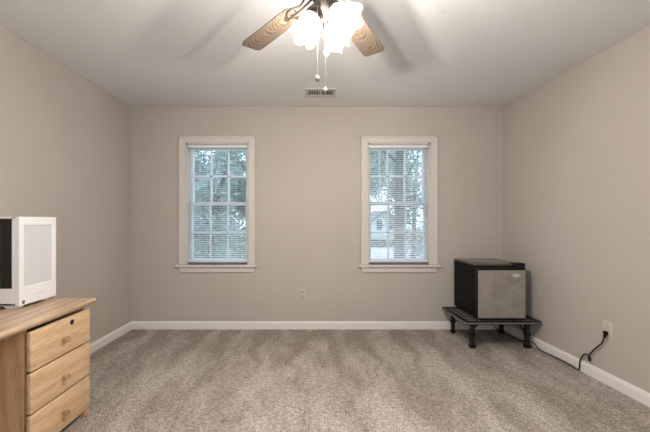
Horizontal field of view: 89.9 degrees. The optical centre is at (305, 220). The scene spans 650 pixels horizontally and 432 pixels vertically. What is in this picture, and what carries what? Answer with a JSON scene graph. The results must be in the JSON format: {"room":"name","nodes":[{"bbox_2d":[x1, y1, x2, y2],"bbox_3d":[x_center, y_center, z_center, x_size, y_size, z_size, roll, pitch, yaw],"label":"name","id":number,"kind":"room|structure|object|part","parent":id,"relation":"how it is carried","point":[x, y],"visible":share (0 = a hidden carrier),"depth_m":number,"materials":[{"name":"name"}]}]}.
{"room":"bedroom","nodes":[
{"label":"bedroom","id":0,"kind":"room"},
{"bbox_2d":[0,26,130,343],"bbox_3d":[-2.060,-0.033,1.331,0.160,2.440,4.487,0,0,2],"label":"wall","id":1,"kind":"structure","parent":0,"point":[65,140],"depth_m":2.70,"materials":[{"name":"beige paint"}]},
{"bbox_2d":[90,321,131,353],"bbox_3d":[-1.973,1.144,1.331,0.014,0.086,4.483,0,0,2],"label":"baseboard","id":2,"kind":"structure","parent":1,"relation":"attached to","point":[94,346],"depth_m":3.18,"materials":[{"name":"white paint"}]},
{"bbox_2d":[131,107,501,320],"bbox_3d":[0.118,-0.033,3.651,4.392,2.440,0.160,0,0,0],"label":"wall","id":3,"kind":"structure","parent":0,"point":[308,159],"depth_m":3.57,"materials":[{"name":"beige paint"}]},
{"bbox_2d":[175,136,256,271],"bbox_3d":[-0.978,-0.184,3.628,0.888,1.489,0.205,0,0,0],"label":"window","id":4,"kind":"structure","parent":3,"relation":"in","point":[186,164],"depth_m":3.56,"materials":[{"name":"beige paint"}]},
{"bbox_2d":[188,145,246,261],"bbox_3d":[-0.975,-0.194,3.605,0.658,1.292,0.036,0,0,0],"label":"window blind","id":5,"kind":"object","parent":4,"relation":"attached to","point":[236,259],"visible":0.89,"depth_m":3.60,"materials":[{"name":"white plastic"}]},
{"bbox_3d":[-0.975,0.439,3.605,0.650,0.026,0.026,0,0,0],"label":"rail","id":6,"kind":"part","parent":5,"relation":"part of","materials":[{"name":"white plastic"}]},
{"bbox_3d":[-0.773,-0.183,3.605,0.002,1.251,0.028,0,0,0],"label":"ladder cord","id":7,"kind":"part","parent":5,"relation":"part of","materials":[{"name":"white fabric"}]},
{"bbox_3d":[-0.975,0.134,3.654,0.656,0.688,0.030,0,0,0],"label":"sash","id":8,"kind":"part","parent":4,"relation":"part of","materials":[{"name":"white plastic"}]},
{"bbox_3d":[-0.975,-0.508,3.691,0.656,0.667,0.030,0,0,0],"label":"sash","id":9,"kind":"part","parent":4,"relation":"part of","materials":[{"name":"white plastic"}]},
{"bbox_2d":[299,289,304,298],"bbox_3d":[-0.041,0.802,3.567,0.070,0.114,0.009,0,0,0],"label":"wall outlet","id":10,"kind":"object","parent":3,"relation":"attached to","point":[301,291],"visible":1,"depth_m":3.56,"materials":[{"name":"beige plastic"}]},
{"bbox_2d":[132,321,498,328],"bbox_3d":[0.118,1.144,3.564,4.072,0.086,0.014,0,0,0],"label":"baseboard","id":11,"kind":"structure","parent":3,"relation":"attached to","point":[135,324],"depth_m":3.56,"materials":[{"name":"white paint"}]},
{"bbox_2d":[358,136,440,271],"bbox_3d":[1.019,-0.184,3.628,0.888,1.489,0.205,0,0,0],"label":"window","id":12,"kind":"structure","parent":3,"relation":"in","point":[366,141],"depth_m":3.56,"materials":[{"name":"beige paint"}]},
{"bbox_3d":[1.022,-0.508,3.691,0.656,0.667,0.030,0,0,0],"label":"sash","id":13,"kind":"part","parent":12,"relation":"part of","materials":[{"name":"glass"}]},
{"bbox_3d":[1.022,0.134,3.654,0.656,0.688,0.030,0,0,0],"label":"sash","id":14,"kind":"part","parent":12,"relation":"part of","materials":[{"name":"white plastic"}]},
{"bbox_2d":[369,145,427,261],"bbox_3d":[1.022,-0.194,3.601,0.658,1.292,0.043,0,0,0],"label":"window blind","id":15,"kind":"object","parent":12,"relation":"attached to","point":[370,146],"visible":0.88,"depth_m":3.60,"materials":[{"name":"white plastic"}]},
{"bbox_3d":[1.022,0.439,3.605,0.650,0.026,0.026,0,0,0],"label":"rail","id":16,"kind":"part","parent":15,"relation":"part of","materials":[{"name":"white plastic"}]},
{"bbox_2d":[0,0,649,106],"bbox_3d":[0.125,-1.303,1.331,4.653,0.100,4.801,0,0,0],"label":"ceiling","id":17,"kind":"structure","parent":0,"point":[143,53],"depth_m":2.36,"materials":[{"name":"paint"}]},
{"bbox_2d":[242,0,384,93],"bbox_3d":[0.103,-0.888,1.366,1.221,0.730,1.194,0,0,0],"label":"ceiling fan","id":18,"kind":"object","parent":17,"relation":"hanging from","point":[332,12],"visible":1,"depth_m":1.61,"materials":[{"name":"brown wood"}]},
{"bbox_3d":[-0.183,-1.000,1.713,0.128,0.015,0.430,0,0,-41],"label":"blade","id":19,"kind":"part","parent":18,"relation":"part of","materials":[{"name":"brown wood"}]},
{"bbox_3d":[0.027,-0.913,1.407,0.080,0.123,0.080,0,0,0],"label":"lamp arm","id":20,"kind":"part","parent":18,"relation":"part of","materials":[{"name":"white glass"}]},
{"bbox_3d":[0.026,-0.875,1.407,0.034,0.044,0.034,33,-19,-31],"label":"bulb","id":21,"kind":"part","parent":18,"relation":"part of","materials":[{"name":"white glass"}]},
{"bbox_3d":[0.048,-0.756,1.365,0.002,0.307,0.003,0,0,45],"label":"pull chain","id":22,"kind":"part","parent":18,"relation":"part of","materials":[{"name":"silver metal"}]},
{"bbox_3d":[0.080,-0.726,1.340,0.002,0.368,0.003,0,0,45],"label":"pull chain","id":23,"kind":"part","parent":18,"relation":"part of","materials":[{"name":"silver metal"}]},
{"bbox_3d":[0.117,-0.917,1.475,0.080,0.114,0.100,0,0,0],"label":"lamp arm","id":24,"kind":"part","parent":18,"relation":"part of","materials":[{"name":"white glass"}]},
{"bbox_3d":[0.120,-0.898,1.337,0.080,0.158,0.080,0,0,0],"label":"lamp arm","id":25,"kind":"part","parent":18,"relation":"part of","materials":[{"name":"white glass"}]},
{"bbox_3d":[0.123,-0.852,1.334,0.034,0.034,0.044,0,42,-42],"label":"bulb","id":26,"kind":"part","parent":18,"relation":"part of","materials":[{"name":"white glass"}]},
{"bbox_3d":[0.303,-1.000,1.756,0.128,0.015,0.430,0,0,31],"label":"blade","id":27,"kind":"part","parent":18,"relation":"part of","materials":[{"name":"brown wood"}]},
{"bbox_2d":[305,88,336,96],"bbox_3d":[0.143,-1.249,3.165,0.297,0.008,0.210,0,0,0],"label":"ceiling vent","id":28,"kind":"object","parent":17,"relation":"in","point":[310,92],"visible":0.94,"depth_m":3.16,"materials":[{"name":"grey metal"}]},
{"bbox_2d":[60,329,649,431],"bbox_3d":[0.125,1.237,1.290,4.533,0.100,4.601,0,0,0],"label":"floor","id":29,"kind":"structure","parent":0,"point":[142,380],"depth_m":2.35,"materials":[{"name":"beige carpet"}]},
{"bbox_2d":[0,298,95,431],"bbox_3d":[-1.606,0.835,1.415,0.598,0.704,1.270,0,0,0],"label":"desk","id":30,"kind":"object","parent":29,"relation":"on","point":[45,348],"visible":0.91,"depth_m":1.69,"materials":[{"name":"brown wood"}]},
{"bbox_3d":[-1.595,0.843,1.594,0.439,0.628,0.018,0,0,0],"label":"panel","id":31,"kind":"part","parent":30,"relation":"part of","materials":[{"name":"orange wood"}]},
{"bbox_2d":[0,217,55,308],"bbox_3d":[-1.707,0.230,1.900,0.297,0.507,0.260,0,0,0],"label":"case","id":32,"kind":"object","parent":30,"relation":"on","point":[27,244],"visible":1,"depth_m":1.82,"materials":[{"name":"white"}]},
{"bbox_3d":[-1.724,0.179,1.774,0.239,0.382,0.004,0,0,0],"label":"glass","id":33,"kind":"part","parent":32,"relation":"part of","materials":[{"name":"black glass"}]},
{"bbox_3d":[-1.623,0.521,1.415,0.543,0.016,1.230,0,0,0],"label":"moulding","id":34,"kind":"part","parent":30,"relation":"part of","materials":[{"name":"brown wood"}]},
{"bbox_3d":[-1.595,0.843,2.007,0.439,0.628,0.018,0,0,0],"label":"panel","id":35,"kind":"part","parent":30,"relation":"part of","materials":[{"name":"orange wood"}]},
{"bbox_3d":[-1.353,1.054,1.801,0.026,0.195,0.434,0,0,0],"label":"drawer","id":36,"kind":"part","parent":30,"relation":"part of","materials":[{"name":"brown wood"}]},
{"bbox_3d":[-1.353,0.848,1.801,0.026,0.198,0.434,0,0,0],"label":"drawer","id":37,"kind":"part","parent":30,"relation":"part of","materials":[{"name":"brown wood"}]},
{"bbox_3d":[-1.353,0.642,1.801,0.026,0.196,0.434,0,0,0],"label":"drawer","id":38,"kind":"part","parent":30,"relation":"part of","materials":[{"name":"brown wood"}]},
{"bbox_3d":[-1.323,1.056,1.793,0.033,0.033,0.033,0,0,0],"label":"knob","id":39,"kind":"part","parent":30,"relation":"part of","materials":[{"name":"brown wood"}]},
{"bbox_3d":[-1.323,0.858,1.793,0.033,0.033,0.033,0,0,0],"label":"knob","id":40,"kind":"part","parent":30,"relation":"part of","materials":[{"name":"brown wood"}]},
{"bbox_3d":[-1.323,0.651,1.793,0.033,0.033,0.033,0,0,0],"label":"knob","id":41,"kind":"part","parent":30,"relation":"part of","materials":[{"name":"brown wood"}]},
{"bbox_2d":[442,307,541,347],"bbox_3d":[1.802,1.052,3.215,0.709,0.270,0.526,0,0,0],"label":"metal stand","id":42,"kind":"object","parent":29,"relation":"on","point":[457,313],"visible":0.78,"depth_m":3.04,"materials":[{"name":"black metal"}]},
{"bbox_3d":[1.556,1.050,3.445,0.034,0.218,0.034,0,0,0],"label":"leg","id":43,"kind":"part","parent":42,"relation":"part of","materials":[{"name":"black metal"}]},
{"bbox_3d":[1.556,1.050,3.045,0.038,0.218,0.038,0,0,0],"label":"leg","id":44,"kind":"part","parent":42,"relation":"part of","materials":[{"name":"black metal"}]},
{"bbox_2d":[454,258,525,317],"bbox_3d":[1.813,0.654,3.248,0.448,0.523,0.493,0,0,0],"label":"mini fridge","id":45,"kind":"object","parent":42,"relation":"on","point":[483,287],"visible":1,"depth_m":3.01,"materials":[{"name":"black metal"}]},
{"bbox_3d":[1.813,0.411,3.265,0.448,0.020,0.457,0,0,0],"label":"panel","id":46,"kind":"part","parent":45,"relation":"part of","materials":[{"name":"grey metal"}]},
{"bbox_3d":[1.813,0.665,3.036,0.444,0.477,0.046,0,0,0],"label":"door","id":47,"kind":"part","parent":45,"relation":"part of","materials":[{"name":"grey metal"}]},
{"bbox_3d":[1.802,0.932,3.215,0.663,0.002,0.480,0,0,0],"label":"deck panel","id":48,"kind":"part","parent":42,"relation":"part of","materials":[{"name":"black metal"}]},
{"bbox_3d":[1.802,0.930,3.215,0.703,0.026,0.520,0,0,0],"label":"frame","id":49,"kind":"part","parent":42,"relation":"part of","materials":[{"name":"black metal"}]},
{"bbox_3d":[2.072,1.050,3.045,0.038,0.218,0.038,0,0,0],"label":"leg","id":50,"kind":"part","parent":42,"relation":"part of","materials":[{"name":"black metal"}]},
{"bbox_2d":[493,325,607,369],"bbox_3d":[2.119,0.977,2.936,0.109,0.422,1.191,0,0,-9],"label":"power cord","id":51,"kind":"object","parent":29,"relation":"on","point":[605,333],"visible":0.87,"depth_m":2.56,"materials":[{"name":"black rubber"}]},
{"bbox_2d":[502,25,649,392],"bbox_3d":[2.303,-0.033,1.331,0.160,2.440,4.488,0,0,-2],"label":"wall","id":52,"kind":"structure","parent":0,"point":[576,145],"depth_m":2.53,"materials":[{"name":"beige paint"}]},
{"bbox_2d":[504,325,649,406],"bbox_3d":[2.216,1.144,1.331,0.014,0.086,4.484,0,0,-2],"label":"baseboard","id":53,"kind":"structure","parent":52,"relation":"attached to","point":[642,396],"depth_m":2.47,"materials":[{"name":"white paint"}]},
{"bbox_2d":[602,320,612,340],"bbox_3d":[2.187,0.790,2.357,0.010,0.128,0.082,0,0,-2],"label":"wall outlet","id":54,"kind":"object","parent":52,"relation":"attached to","point":[606,325],"visible":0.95,"depth_m":2.35,"materials":[{"name":"beige plastic"}]},
{"label":"outside","id":55,"kind":"structure","parent":0,"visible":0},
{"bbox_2d":[196,229,422,257],"bbox_3d":[0.000,1.787,36.965,80.000,0.200,66.069,0,0,0],"label":"ground","id":56,"kind":"structure","parent":55,"point":[239,229],"depth_m":20.69,"materials":[{"name":"green plant"}]},
{"bbox_2d":[194,151,241,248],"bbox_3d":[-4.727,-1.504,12.550,4.624,7.115,4.112,0,0,-25],"label":"tree","id":57,"kind":"object","parent":56,"relation":"on","point":[198,162],"visible":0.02,"depth_m":11.97,"materials":[{"name":"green plant"}]},
{"bbox_2d":[194,151,244,247],"bbox_3d":[-6.717,-1.734,21.253,5.979,8.865,6.083,0,0,-30],"label":"tree","id":58,"kind":"object","parent":56,"relation":"on","point":[208,160],"visible":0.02,"depth_m":20.90,"materials":[{"name":"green plant"}]},
{"bbox_2d":[194,151,245,257],"bbox_3d":[-2.612,-0.794,8.968,2.633,5.341,2.088,0,0,0],"label":"tree","id":59,"kind":"object","parent":56,"relation":"on","point":[216,214],"visible":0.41,"depth_m":8.92,"materials":[{"name":"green plant"}]},
{"bbox_2d":[205,151,245,257],"bbox_3d":[-2.810,-1.181,15.261,4.741,6.661,3.889,0,0,0],"label":"tree","id":60,"kind":"object","parent":56,"relation":"on","point":[241,183],"visible":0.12,"depth_m":14.74,"materials":[{"name":"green plant"}]},
{"bbox_2d":[371,210,393,238],"bbox_3d":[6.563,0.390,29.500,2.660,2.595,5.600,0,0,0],"label":"house","id":61,"kind":"structure","parent":56,"relation":"on","point":[372,213],"depth_m":27.00,"materials":[{"name":"white"}]},
{"bbox_2d":[371,240,393,246],"bbox_3d":[5.009,1.469,21.104,2.038,0.661,1.891,0,0,0],"label":"hedge","id":62,"kind":"object","parent":56,"relation":"on","point":[371,240],"visible":0.3,"depth_m":20.61,"materials":[{"name":"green plant"}]},
{"bbox_2d":[370,151,395,208],"bbox_3d":[4.143,-3.382,24.403,7.617,10.238,7.193,0,0,0],"label":"tree","id":63,"kind":"object","parent":56,"relation":"on","point":[372,180],"visible":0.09,"depth_m":22.54,"materials":[{"name":"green plant"}]},
{"bbox_2d":[370,151,420,257],"bbox_3d":[2.556,-2.708,9.193,6.001,8.891,4.920,0,0,38],"label":"tree","id":64,"kind":"object","parent":56,"relation":"on","point":[398,164],"visible":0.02,"depth_m":8.93,"materials":[{"name":"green plant"}]},
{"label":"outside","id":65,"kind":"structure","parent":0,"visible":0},
{"bbox_2d":[371,242,422,257],"bbox_3d":[5.500,1.706,18.500,8.000,0.062,15.000,0,0,0],"label":"driveway","id":66,"kind":"structure","parent":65,"point":[407,242],"depth_m":16.75,"materials":[{"name":"concrete"}]},
{"bbox_2d":[373,151,422,257],"bbox_3d":[4.447,-0.924,13.128,3.330,5.345,3.272,0,0,18],"label":"tree","id":67,"kind":"object","parent":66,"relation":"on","point":[410,197],"visible":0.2,"depth_m":13.13,"materials":[{"name":"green plant"}]}
]}

